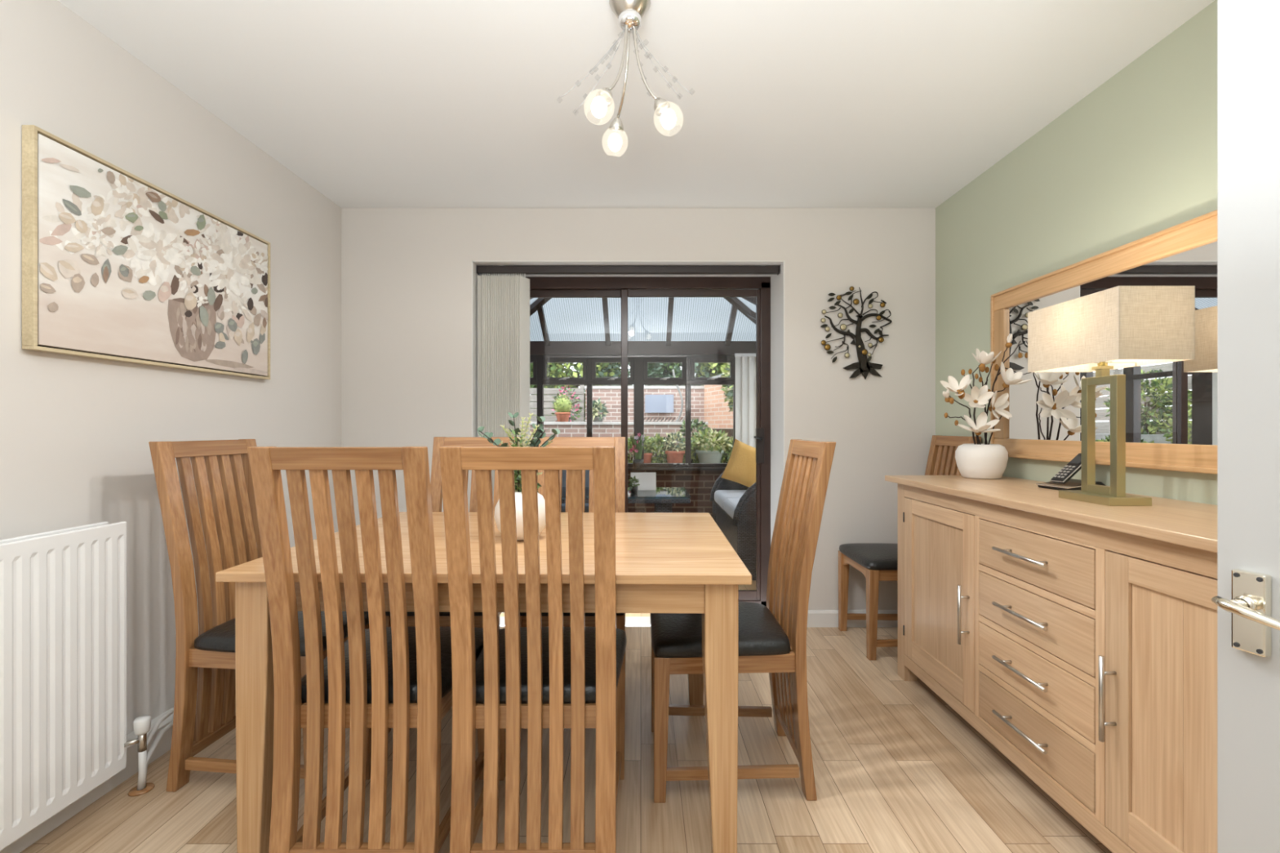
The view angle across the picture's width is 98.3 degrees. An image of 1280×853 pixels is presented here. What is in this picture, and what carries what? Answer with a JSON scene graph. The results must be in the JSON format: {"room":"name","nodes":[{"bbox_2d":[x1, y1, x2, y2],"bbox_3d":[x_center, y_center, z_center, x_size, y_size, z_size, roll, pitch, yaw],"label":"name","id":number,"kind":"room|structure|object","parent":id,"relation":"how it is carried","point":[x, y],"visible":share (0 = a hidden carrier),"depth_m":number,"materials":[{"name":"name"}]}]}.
{"room":"dining room","nodes":[
{"label":"dining room","id":0,"kind":"room"},
{"bbox_2d":[0,0,341,734],"bbox_3d":[-1.780,-0.058,1.370,0.120,2.405,3.620,0,0,0],"label":"wall","id":1,"kind":"structure","parent":0,"point":[76,432],"depth_m":1.89,"materials":[{"name":"white paint"}]},
{"bbox_2d":[0,521,196,851],"bbox_3d":[-1.633,0.719,1.410,0.174,0.853,1.980,0,0,0],"label":"radiator","id":2,"kind":"object","parent":1,"relation":"attached to","point":[63,592],"visible":0.98,"depth_m":1.53,"materials":[{"name":"white metal"}]},
{"bbox_2d":[0,693,197,852],"bbox_3d":[-1.696,1.087,1.430,0.050,0.115,3.500,0,0,0],"label":"baseboard","id":3,"kind":"structure","parent":1,"relation":"attached to","point":[164,744],"depth_m":1.72,"materials":[{"name":"white"}]},
{"bbox_2d":[22,124,270,379],"bbox_3d":[-1.702,-0.528,2.026,0.034,0.623,0.982,0,0,0],"label":"framed painting","id":4,"kind":"object","parent":1,"relation":"attached to","point":[117,265],"visible":1,"depth_m":1.82,"materials":[{"name":"brown"}]},
{"bbox_2d":[20,626,1111,852],"bbox_3d":[-0.013,1.175,1.370,3.614,0.060,3.620,0,0,0],"label":"floor","id":5,"kind":"structure","parent":0,"point":[896,768],"depth_m":1.73,"materials":[{"name":"brown wood"}]},
{"bbox_2d":[148,439,368,793],"bbox_3d":[-1.254,0.595,1.922,0.566,1.100,0.440,0,0,4],"label":"dining chair","id":6,"kind":"object","parent":5,"relation":"on","point":[228,512],"visible":0.56,"depth_m":1.82,"materials":[{"name":"brown wood"}]},
{"bbox_2d":[248,446,484,852],"bbox_3d":[-0.703,0.595,1.553,0.440,1.100,0.565,0,0,0],"label":"dining chair","id":7,"kind":"object","parent":5,"relation":"on","point":[398,677],"visible":0.94,"depth_m":1.35,"materials":[{"name":"brown wood"}]},
{"bbox_2d":[385,436,520,733],"bbox_3d":[-0.765,0.595,2.329,0.440,1.100,0.565,0,0,0],"label":"dining chair","id":8,"kind":"object","parent":5,"relation":"on","point":[436,481],"visible":0.09,"depth_m":2.54,"materials":[{"name":"brown wood"}]},
{"bbox_2d":[215,511,751,852],"bbox_3d":[-0.387,0.754,1.868,1.338,0.782,0.994,0,0,1],"label":"dining table","id":9,"kind":"object","parent":5,"relation":"on","point":[666,562],"visible":0.56,"depth_m":1.41,"materials":[{"name":"brown wood"}]},
{"bbox_2d":[477,412,559,540],"bbox_3d":[-0.400,0.156,1.800,0.284,0.411,0.172,0,0,0],"label":"greenery","id":10,"kind":"object","parent":9,"relation":"on","point":[529,442],"visible":0.38,"depth_m":1.77,"materials":[{"name":"white ceramic"}]},
{"bbox_2d":[439,446,626,852],"bbox_3d":[-0.264,0.595,1.551,0.440,1.100,0.566,0,0,0],"label":"dining chair","id":11,"kind":"object","parent":5,"relation":"on","point":[534,677],"visible":1,"depth_m":1.35,"materials":[{"name":"brown wood"}]},
{"bbox_2d":[520,436,625,631],"bbox_3d":[-0.274,0.595,2.329,0.440,1.100,0.565,0,0,0],"label":"dining chair","id":12,"kind":"object","parent":5,"relation":"on","point":[619,442],"visible":0.09,"depth_m":2.54,"materials":[{"name":"brown wood"}]},
{"bbox_2d":[649,439,835,803],"bbox_3d":[0.317,0.595,1.895,0.565,1.100,0.440,0,0,0],"label":"dining chair","id":13,"kind":"object","parent":5,"relation":"on","point":[772,637],"visible":0.94,"depth_m":1.72,"materials":[{"name":"brown wood"}]},
{"bbox_2d":[838,435,981,660],"bbox_3d":[1.397,0.595,2.925,0.565,1.100,0.440,0,0,0],"label":"dining chair","id":14,"kind":"object","parent":5,"relation":"on","point":[877,562],"visible":0.23,"depth_m":2.89,"materials":[{"name":"brown wood"}]},
{"bbox_2d":[884,475,1217,852],"bbox_3d":[1.415,0.686,1.695,0.534,0.918,1.850,0,0,0],"label":"sideboard","id":15,"kind":"object","parent":5,"relation":"on","point":[1078,639],"visible":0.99,"depth_m":1.51,"materials":[{"name":"brown wood"}]},
{"bbox_2d":[940,333,1031,479],"bbox_3d":[1.507,-0.092,2.444,0.372,0.635,0.255,0,0,0],"label":"arrangement","id":16,"kind":"object","parent":15,"relation":"on","point":[979,460],"visible":1,"depth_m":2.41,"materials":[{"name":"white ceramic"}]},
{"bbox_2d":[1035,453,1109,489],"bbox_3d":[1.581,0.161,2.029,0.169,0.132,0.133,0,0,-8],"label":"cordless phone","id":17,"kind":"object","parent":15,"relation":"on","point":[1061,480],"visible":0.73,"depth_m":2.00,"materials":[{"name":"black plastic"}]},
{"bbox_2d":[1027,285,1195,506],"bbox_3d":[1.411,-0.080,1.690,0.208,0.614,0.356,0,0,0],"label":"table lamp","id":18,"kind":"object","parent":15,"relation":"on","point":[1119,326],"visible":1,"depth_m":1.62,"materials":[{"name":"beige fabric"}]},
{"bbox_2d":[499,580,755,616],"bbox_3d":[-0.030,1.175,5.015,3.760,0.060,2.990,0,0,0],"label":"floor","id":19,"kind":"structure","parent":0,"point":[741,587],"depth_m":3.90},
{"bbox_2d":[561,470,589,512],"bbox_3d":[-0.620,0.685,4.950,0.680,0.920,0.560,0,0,0],"label":"garden chair","id":20,"kind":"object","parent":19,"relation":"on","point":[564,472],"visible":0.02,"depth_m":5.03,"materials":[{"name":"wicker"}]},
{"bbox_2d":[561,503,588,512],"bbox_3d":[-0.620,0.715,4.915,0.540,0.100,0.430,0,0,0],"label":"seat cushion","id":21,"kind":"object","parent":20,"relation":"on","point":[563,505],"depth_m":4.70,"materials":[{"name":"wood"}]},
{"bbox_2d":[562,470,589,487],"bbox_3d":[-0.620,0.475,5.090,0.500,0.380,0.120,0,0,0],"label":"cushion","id":22,"kind":"object","parent":20,"relation":"on","point":[564,472],"depth_m":5.03,"materials":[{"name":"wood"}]},
{"bbox_2d":[561,487,691,512],"bbox_3d":[-0.330,0.820,4.260,1.380,0.650,0.620,0,0,0],"label":"garden table","id":23,"kind":"object","parent":19,"relation":"on","point":[663,498],"visible":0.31,"depth_m":4.04,"materials":[{"name":"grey glass"}]},
{"bbox_2d":[627,475,639,493],"bbox_3d":[-0.050,0.428,4.161,0.093,0.131,0.101,0,0,0],"label":"potted plant","id":24,"kind":"object","parent":23,"relation":"on","point":[633,489],"visible":1,"depth_m":4.14,"materials":[{"name":"green plant"}]},
{"bbox_2d":[630,472,656,490],"bbox_3d":[0.020,0.425,4.350,0.200,0.139,0.027,0,0,0],"label":"placemat","id":25,"kind":"object","parent":23,"relation":"on","point":[647,481],"visible":0.76,"depth_m":4.35,"materials":[{"name":"white"}]},
{"bbox_2d":[709,472,755,580],"bbox_3d":[1.157,0.687,4.850,0.934,0.915,1.460,0,0,0],"label":"wicker sofa","id":26,"kind":"object","parent":19,"relation":"on","point":[734,504],"visible":0.27,"depth_m":4.16,"materials":[{"name":"black wicker"}]},
{"bbox_2d":[714,489,746,510],"bbox_3d":[1.070,0.680,5.162,0.700,0.130,0.615,0,0,0],"label":"seat cushion","id":27,"kind":"object","parent":26,"relation":"on","point":[720,495],"depth_m":5.14,"materials":[{"name":"grey fabric"}]},
{"bbox_2d":[720,439,755,487],"bbox_3d":[1.030,0.370,5.300,0.534,0.518,0.184,0,0,0],"label":"cushion","id":28,"kind":"object","parent":26,"relation":"on","point":[740,468],"visible":0.65,"depth_m":5.25,"materials":[{"name":"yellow fabric"}]},
{"bbox_2d":[537,471,724,517],"bbox_3d":[-0.030,0.818,6.430,3.700,0.655,0.140,0,0,0],"label":"wall","id":29,"kind":"structure","parent":0,"point":[699,485],"depth_m":6.36,"materials":[{"name":"brown brick"}]},
{"bbox_2d":[537,467,725,471],"bbox_3d":[-0.030,0.475,6.370,3.500,0.030,0.220,0,0,0],"label":"sill","id":30,"kind":"structure","parent":29,"relation":"on","point":[628,468],"depth_m":6.26,"materials":[{"name":"black plastic"}]},
{"bbox_2d":[629,431,646,468],"bbox_3d":[-0.037,0.245,6.237,0.206,0.430,0.193,0,0,21],"label":"orchid","id":31,"kind":"object","parent":30,"relation":"on","point":[637,446],"visible":1,"depth_m":6.19,"materials":[{"name":"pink plant"}]},
{"bbox_2d":[529,355,735,467],"bbox_3d":[-0.030,-0.190,6.354,3.460,1.300,0.111,0,0,0],"label":"window","id":32,"kind":"structure","parent":29,"relation":"in","point":[638,378],"depth_m":6.33,"materials":[{"name":"black plastic"}]},
{"bbox_2d":[57,0,1214,208],"bbox_3d":[-0.013,-1.320,1.540,3.614,0.120,3.960,0,0,0],"label":"ceiling","id":33,"kind":"structure","parent":0,"point":[371,104],"depth_m":2.06,"materials":[{"name":"white paint"}]},
{"bbox_2d":[560,0,691,151],"bbox_3d":[-0.059,-1.052,1.634,0.354,0.411,0.288,0,0,44],"label":"ceiling light","id":34,"kind":"object","parent":33,"relation":"hanging from","point":[629,13],"visible":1,"depth_m":1.61,"materials":[{"name":"silver metal"}]},
{"bbox_2d":[341,208,935,609],"bbox_3d":[-0.013,-0.058,3.350,3.654,2.405,0.340,0,0,0],"label":"wall","id":35,"kind":"structure","parent":0,"point":[406,273],"depth_m":3.18,"materials":[{"name":"white paint"}]},
{"bbox_2d":[476,265,779,613],"bbox_3d":[-0.074,0.066,3.265,1.780,2.038,0.079,0,0,0],"label":"vertical blind","id":36,"kind":"object","parent":35,"relation":"attached to","point":[503,301],"visible":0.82,"depth_m":3.23,"materials":[{"name":"beige fabric"}]},
{"bbox_2d":[471,260,784,543],"bbox_3d":[-0.073,0.093,3.341,1.800,2.104,0.319,0,0,0],"label":"trim","id":37,"kind":"structure","parent":35,"relation":"attached to","point":[777,282],"depth_m":3.26,"materials":[{"name":"white paint"}]},
{"bbox_2d":[524,276,770,606],"bbox_3d":[-0.073,0.096,3.509,1.860,2.138,0.132,0,0,0],"label":"door","id":38,"kind":"structure","parent":35,"relation":"in","point":[623,287],"depth_m":3.50,"materials":[{"name":"brown plastic"}]},
{"bbox_2d":[807,609,897,627],"bbox_3d":[1.276,1.097,3.172,0.837,0.095,0.015,0,0,0],"label":"baseboard","id":39,"kind":"structure","parent":35,"relation":"attached to","point":[815,618],"depth_m":3.17,"materials":[{"name":"white paint"}]},
{"bbox_2d":[820,286,892,379],"bbox_3d":[1.230,-0.540,3.164,0.409,0.532,0.030,0,0,0],"label":"wall art","id":40,"kind":"object","parent":35,"relation":"attached to","point":[864,367],"visible":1,"depth_m":3.16,"materials":[{"name":"brown metal"}]},
{"bbox_2d":[935,0,1217,505],"bbox_3d":[1.754,-0.058,1.370,0.120,2.405,3.620,0,0,0],"label":"wall","id":41,"kind":"structure","parent":0,"point":[1135,158],"depth_m":2.10,"materials":[{"name":"green paint"}]},
{"bbox_2d":[990,209,1217,474],"bbox_3d":[1.671,-0.245,1.942,0.042,0.760,1.341,0,0,0],"label":"wall mirror","id":42,"kind":"object","parent":41,"relation":"attached to","point":[1171,407],"visible":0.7,"depth_m":1.87,"materials":[{"name":"brown wood"}]},
{"bbox_2d":[1211,0,1279,852],"bbox_3d":[0.946,0.131,0.452,0.098,2.012,0.768,0,0,-14],"label":"door","id":43,"kind":"structure","parent":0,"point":[1247,599],"depth_m":0.79,"materials":[{"name":"grey paint"}]},
{"bbox_3d":[1.695,-0.907,4.970,0.130,0.153,2.780,0,0,0],"label":"beam","id":44,"kind":"structure","parent":0,"visible":0},
{"bbox_2d":[529,341,755,355],"bbox_3d":[-0.030,-0.906,6.380,3.500,0.153,0.140,0,0,0],"label":"beam","id":45,"kind":"structure","parent":44,"relation":"on","point":[536,348],"depth_m":6.31,"materials":[{"name":"brown plastic"}]},
{"bbox_2d":[529,297,755,346],"bbox_3d":[-0.030,-1.403,4.988,3.526,1.005,2.816,0,0,0],"label":"beam","id":46,"kind":"structure","parent":45,"relation":"on","point":[736,304],"depth_m":5.90,"materials":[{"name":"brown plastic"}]},
{"bbox_2d":[529,297,537,305],"bbox_3d":[-0.899,-1.436,4.985,1.738,0.946,2.810,0,0,0],"label":"roof panel","id":47,"kind":"object","parent":46,"relation":"on","point":[533,300],"depth_m":5.72,"materials":[{"name":"plastic"}]},
{"bbox_2d":[529,297,755,341],"bbox_3d":[-0.030,-1.436,5.664,3.460,0.946,1.469,0,0,0],"label":"roof panel","id":48,"kind":"object","parent":46,"relation":"on","point":[694,318],"visible":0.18,"depth_m":6.06,"materials":[{"name":"plastic"}]},
{"bbox_2d":[736,297,755,312],"bbox_3d":[0.839,-1.436,4.985,1.738,0.946,2.810,0,0,0],"label":"roof panel","id":49,"kind":"object","parent":46,"relation":"on","point":[753,307],"depth_m":5.74,"materials":[{"name":"plastic"}]},
{"bbox_2d":[734,353,755,448],"bbox_3d":[1.387,-0.193,6.230,0.654,1.275,0.040,0,0,0],"label":"blind","id":50,"kind":"object","parent":44,"relation":"hanging from","point":[745,363],"visible":0.23,"depth_m":6.23,"materials":[{"name":"white fabric"}]},
{"label":"outside","id":51,"kind":"structure","parent":0,"visible":0},
{"bbox_2d":[499,616,650,624],"bbox_3d":[-0.500,1.248,10.800,17.000,0.075,14.400,0,0,0],"label":"ground","id":52,"kind":"structure","parent":51,"point":[628,620],"depth_m":3.60,"materials":[{"name":"white"}]},
{"bbox_2d":[529,422,708,459],"bbox_3d":[-1.005,0.560,9.050,4.190,1.300,0.220,0,0,0],"label":"wall","id":53,"kind":"structure","parent":52,"relation":"on","point":[566,428],"depth_m":8.98,"materials":[{"name":"brick"}]},
{"bbox_2d":[552,394,573,422],"bbox_3d":[-1.275,-0.317,9.021,0.342,0.453,0.340,0,0,0],"label":"potted cactus","id":54,"kind":"object","parent":53,"relation":"on","point":[562,406],"visible":1,"depth_m":8.93,"materials":[{"name":"plant"}]},
{"bbox_2d":[555,412,570,422],"bbox_3d":[-1.270,-0.165,9.020,0.250,0.150,0.250,0,0,0],"label":"pot","id":55,"kind":"object","parent":54,"relation":"attached to","point":[561,416],"depth_m":8.93,"materials":[{"name":"ceramic"}]},
{"bbox_2d":[585,398,608,422],"bbox_3d":[-0.708,-0.287,9.026,0.396,0.404,0.359,0,0,0],"label":"potted plant","id":56,"kind":"object","parent":53,"relation":"on","point":[597,417],"visible":0.83,"depth_m":8.96,"materials":[{"name":"green plant"}]},
{"bbox_2d":[677,417,710,458],"bbox_3d":[0.791,0.200,8.313,0.571,0.690,0.558,0,0,0],"label":"potted shrub","id":57,"kind":"object","parent":52,"relation":"on","point":[693,425],"visible":0.3,"depth_m":8.28,"materials":[{"name":"green plant"}]},
{"bbox_2d":[703,374,733,428],"bbox_3d":[1.836,0.077,8.571,0.166,2.265,4.072,0,0,-16],"label":"wall","id":58,"kind":"structure","parent":52,"relation":"on","point":[716,412],"depth_m":9.96,"materials":[{"name":"orange brick"}]},
{"bbox_2d":[720,362,733,412],"bbox_3d":[1.721,-0.690,8.444,1.044,1.221,1.705,0,0,0],"label":"climbing plant","id":59,"kind":"object","parent":58,"relation":"attached to","point":[729,393],"depth_m":8.40,"materials":[{"name":"green plant"}]},
{"bbox_3d":[-0.225,0.868,7.700,3.350,0.685,0.900,0,0,0],"label":"bed","id":60,"kind":"object","parent":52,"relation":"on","visible":0},
{"bbox_2d":[627,436,648,462],"bbox_3d":[-0.139,0.366,7.498,0.560,0.512,0.520,0,0,0],"label":"shrub","id":61,"kind":"object","parent":60,"relation":"in","point":[629,442],"visible":0.09,"depth_m":7.41,"materials":[{"name":"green plant"}]},
{"bbox_2d":[644,435,657,462],"bbox_3d":[0.054,0.320,7.450,0.347,0.450,0.347,0,0,0],"label":"potted plant","id":62,"kind":"object","parent":60,"relation":"on","point":[647,455],"visible":0.54,"depth_m":7.39,"materials":[{"name":"green plant"}]},
{"bbox_2d":[644,432,674,462],"bbox_3d":[0.238,0.345,7.603,0.566,0.555,0.539,0,0,0],"label":"shrub","id":63,"kind":"object","parent":60,"relation":"in","point":[658,458],"visible":0.45,"depth_m":7.49,"materials":[{"name":"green plant"}]},
{"bbox_2d":[662,431,685,462],"bbox_3d":[0.470,0.292,7.462,0.376,0.506,0.368,0,0,0],"label":"potted plant","id":64,"kind":"object","parent":60,"relation":"on","point":[676,455],"visible":0.95,"depth_m":7.37,"materials":[{"name":"green plant"}]},
{"bbox_2d":[675,438,701,462],"bbox_3d":[0.675,0.377,7.593,0.521,0.520,0.468,0,0,0],"label":"shrub","id":65,"kind":"object","parent":60,"relation":"in","point":[693,460],"visible":0.2,"depth_m":7.46,"materials":[{"name":"green plant"}]},
{"bbox_2d":[690,427,732,462],"bbox_3d":[0.936,0.273,7.456,0.593,0.545,0.590,0,0,0],"label":"potted plant","id":66,"kind":"object","parent":60,"relation":"on","point":[705,454],"visible":0.96,"depth_m":7.32,"materials":[{"name":"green plant"}]},
{"bbox_2d":[715,436,733,462],"bbox_3d":[1.216,0.379,7.590,0.562,0.525,0.511,0,0,0],"label":"shrub","id":67,"kind":"object","parent":60,"relation":"in","point":[727,452],"visible":0.23,"depth_m":7.47,"materials":[{"name":"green plant"}]},
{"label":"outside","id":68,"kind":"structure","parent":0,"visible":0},
{"bbox_2d":[707,428,733,462],"bbox_3d":[-0.500,0.615,13.550,17.000,1.180,8.900,0,0,0],"label":"terrain","id":69,"kind":"structure","parent":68,"point":[730,431],"depth_m":9.10,"materials":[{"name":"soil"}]},
{"bbox_2d":[529,362,568,415],"bbox_3d":[-2.907,-1.272,12.323,2.776,2.997,1.939,0,0,0],"label":"tree","id":70,"kind":"object","parent":69,"relation":"on","point":[557,363],"visible":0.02,"depth_m":11.97,"materials":[{"name":"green plant"}]},
{"bbox_2d":[529,385,584,422],"bbox_3d":[-2.140,-0.365,10.535,2.120,0.880,0.090,0,0,0],"label":"slatted fence","id":71,"kind":"object","parent":69,"relation":"on","point":[548,399],"visible":0.23,"depth_m":10.49,"materials":[{"name":"beige wood"}]},
{"bbox_2d":[551,385,582,422],"bbox_3d":[-1.321,-0.350,9.886,0.559,0.855,0.488,0,0,26],"label":"flowering shrub","id":72,"kind":"object","parent":69,"relation":"on","point":[571,417],"visible":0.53,"depth_m":9.86,"materials":[{"name":"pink plant"}]},
{"bbox_2d":[529,362,621,422],"bbox_3d":[-1.495,-1.252,12.516,2.395,2.853,1.984,0,0,0],"label":"tree","id":73,"kind":"object","parent":69,"relation":"on","point":[578,366],"visible":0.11,"depth_m":11.91,"materials":[{"name":"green plant"}]},
{"bbox_2d":[586,362,679,386],"bbox_3d":[-0.198,-1.180,12.607,2.324,2.784,1.927,0,0,0],"label":"tree","id":74,"kind":"object","parent":69,"relation":"on","point":[659,369],"visible":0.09,"depth_m":12.00,"materials":[{"name":"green plant"}]},
{"bbox_2d":[584,386,704,422],"bbox_3d":[0.125,-0.380,10.560,2.390,0.810,0.160,0,0,0],"label":"wall","id":75,"kind":"structure","parent":69,"relation":"on","point":[611,395],"depth_m":10.50,"materials":[{"name":"brick"}]},
{"bbox_2d":[644,394,673,413],"bbox_3d":[0.350,-0.445,10.440,0.540,0.340,0.030,0,0,0],"label":"board","id":76,"kind":"object","parent":75,"relation":"attached to","point":[654,403],"visible":1,"depth_m":10.43,"materials":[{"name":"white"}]},
{"bbox_2d":[644,417,682,422],"bbox_3d":[0.347,-0.077,9.750,0.788,0.204,0.016,0,0,0],"label":"rack","id":77,"kind":"object","parent":69,"relation":"on","point":[645,417],"visible":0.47,"depth_m":9.74,"materials":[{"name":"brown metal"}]},
{"bbox_2d":[671,368,685,422],"bbox_3d":[0.663,-0.485,9.600,0.351,1.046,0.036,0,0,0],"label":"garden hose","id":78,"kind":"object","parent":69,"relation":"on","point":[673,370],"visible":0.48,"depth_m":9.59,"materials":[{"name":"grey plastic"}]},
{"bbox_2d":[648,362,725,386],"bbox_3d":[1.082,-1.239,12.591,2.336,2.814,1.971,0,0,0],"label":"tree","id":79,"kind":"object","parent":69,"relation":"on","point":[676,365],"visible":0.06,"depth_m":11.98,"materials":[{"name":"green plant"}]},
{"bbox_2d":[694,362,729,386],"bbox_3d":[2.270,-1.355,12.291,2.551,3.069,1.956,0,0,0],"label":"tree","id":80,"kind":"object","parent":69,"relation":"on","point":[711,365],"visible":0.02,"depth_m":11.96,"materials":[{"name":"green plant"}]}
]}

